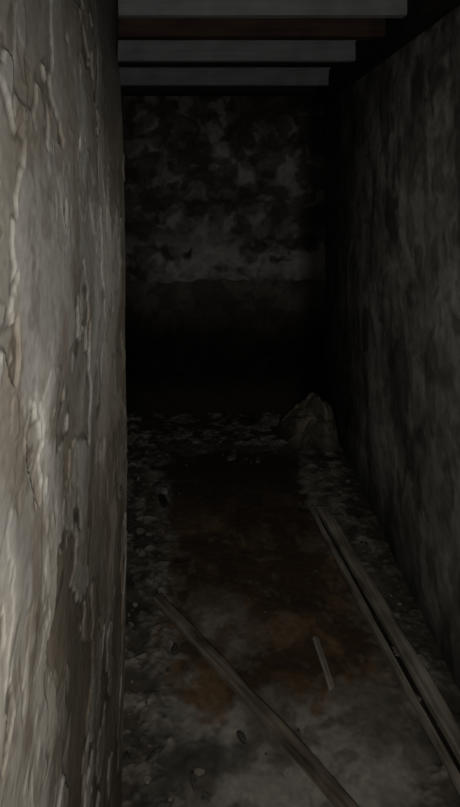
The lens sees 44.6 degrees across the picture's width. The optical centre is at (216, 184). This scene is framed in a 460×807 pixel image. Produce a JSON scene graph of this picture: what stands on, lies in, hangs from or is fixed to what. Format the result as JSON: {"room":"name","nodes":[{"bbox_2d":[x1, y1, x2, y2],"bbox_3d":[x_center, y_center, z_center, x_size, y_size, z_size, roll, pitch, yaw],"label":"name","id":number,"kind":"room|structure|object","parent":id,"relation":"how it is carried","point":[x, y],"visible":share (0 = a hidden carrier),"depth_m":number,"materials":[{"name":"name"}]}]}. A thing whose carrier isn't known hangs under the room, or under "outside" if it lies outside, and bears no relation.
{"room":"abandoned basement corridor","nodes":[
{"label":"abandoned basement corridor","id":0,"kind":"room"},
{"bbox_2d":[0,0,127,806],"bbox_3d":[-0.480,0.455,1.450,0.540,2.290,4.900,0,0,0],"label":"wall","id":1,"kind":"structure","parent":0,"point":[63,414],"depth_m":0.79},
{"bbox_2d":[121,86,122,121],"bbox_3d":[-0.658,0.455,2.600,0.026,2.290,2.600,0,0,0],"label":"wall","id":2,"kind":"structure","parent":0,"point":[121,86],"depth_m":3.85,"materials":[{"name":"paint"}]},
{"bbox_2d":[123,96,325,413],"bbox_3d":[0.050,0.455,3.893,1.420,2.290,0.030,0,0,0],"label":"wall","id":3,"kind":"structure","parent":0,"point":[224,196],"depth_m":3.89,"materials":[{"name":"paint"}]},
{"bbox_2d":[117,62,335,67],"bbox_3d":[0.050,-0.710,1.460,1.460,0.001,4.920,0,0,0],"label":"ceiling","id":4,"kind":"structure","parent":0,"point":[120,64],"depth_m":3.34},
{"bbox_2d":[119,68,329,85],"bbox_3d":[0.019,-0.663,3.425,1.392,0.118,0.054,0,0,0],"label":"joist","id":5,"kind":"object","parent":4,"relation":"attached to","point":[128,76],"depth_m":3.40,"materials":[{"name":"grey wood"}]},
{"bbox_2d":[118,40,356,62],"bbox_3d":[0.020,-0.666,2.775,1.391,0.113,0.055,0,0,0],"label":"joist","id":6,"kind":"object","parent":4,"relation":"attached to","point":[156,51],"depth_m":2.75,"materials":[{"name":"grey wood"}]},
{"bbox_2d":[118,18,385,39],"bbox_3d":[0.020,-0.661,2.300,1.393,0.122,0.084,0,0,0],"label":"ceiling beam","id":7,"kind":"structure","parent":4,"relation":"attached to","point":[128,28],"depth_m":2.26,"materials":[{"name":"wood"}]},
{"bbox_2d":[118,0,406,17],"bbox_3d":[0.021,-0.665,2.025,1.395,0.115,0.054,0,0,0],"label":"joist","id":8,"kind":"object","parent":4,"relation":"attached to","point":[126,8],"depth_m":2.00,"materials":[{"name":"grey wood"}]},
{"bbox_2d":[122,412,459,806],"bbox_3d":[0.050,1.591,1.460,1.460,0.030,4.920,0,0,0],"label":"floor","id":9,"kind":"structure","parent":0,"point":[365,731],"depth_m":2.00,"materials":[{"name":"concrete"}]},
{"bbox_2d":[153,482,167,507],"bbox_3d":[-0.281,1.575,2.846,0.065,0.066,0.169,0,0,-21],"label":"chunk","id":10,"kind":"object","parent":9,"relation":"on","point":[160,491],"visible":1,"depth_m":2.85,"materials":[{"name":"stone"}]},
{"bbox_2d":[122,417,322,801],"bbox_3d":[-0.038,1.581,2.664,0.850,0.051,2.422,0,0,-9],"label":"rubble","id":11,"kind":"object","parent":9,"relation":"on","point":[139,583],"visible":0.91,"depth_m":2.31,"materials":[{"name":"stone"}]},
{"bbox_2d":[153,593,357,806],"bbox_3d":[0.080,1.567,1.732,0.047,0.031,1.021,0,0,-38],"label":"wooden plank","id":12,"kind":"object","parent":9,"relation":"on","point":[330,788],"visible":1,"depth_m":1.66,"materials":[{"name":"brown wood"}]},
{"bbox_2d":[273,392,338,451],"bbox_3d":[0.534,1.473,3.595,0.411,0.263,0.550,0,0,0],"label":"rubble heap","id":13,"kind":"object","parent":9,"relation":"on","point":[310,424],"visible":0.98,"depth_m":3.48,"materials":[{"name":"stone"}]},
{"bbox_2d":[313,636,333,690],"bbox_3d":[0.353,1.586,1.861,0.021,0.009,0.208,0,0,-5],"label":"wooden lath","id":14,"kind":"object","parent":9,"relation":"on","point":[323,662],"visible":1,"depth_m":1.85,"materials":[{"name":"brown wood"}]},
{"bbox_2d":[312,515,459,796],"bbox_3d":[0.576,1.590,2.059,0.062,0.010,1.283,0,0,-8],"label":"board","id":15,"kind":"object","parent":9,"relation":"on","point":[404,669],"visible":0.37,"depth_m":1.83,"materials":[{"name":"brown wood"}]},
{"bbox_2d":[317,506,459,763],"bbox_3d":[0.604,1.568,2.076,0.056,0.034,1.297,0,0,-8],"label":"wooden plank","id":16,"kind":"object","parent":9,"relation":"on","point":[434,700],"visible":1,"depth_m":1.91,"materials":[{"name":"brown wood"}]},
{"bbox_2d":[320,458,459,723],"bbox_3d":[0.650,1.587,2.427,0.169,0.029,1.653,0,0,0],"label":"rubble","id":17,"kind":"object","parent":9,"relation":"on","point":[384,560],"visible":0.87,"depth_m":2.37,"materials":[{"name":"stone"}]},
{"bbox_2d":[309,506,459,794],"bbox_3d":[0.547,1.569,2.073,0.027,0.026,1.297,0,0,-8],"label":"batten","id":18,"kind":"object","parent":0,"point":[440,748],"depth_m":1.81,"materials":[{"name":"brown wood"}]},
{"bbox_2d":[324,6,459,690],"bbox_3d":[0.757,0.455,1.450,0.026,2.290,4.900,0,0,0],"label":"wall","id":19,"kind":"structure","parent":0,"point":[392,219],"depth_m":2.26,"materials":[{"name":"paint"}]}
]}

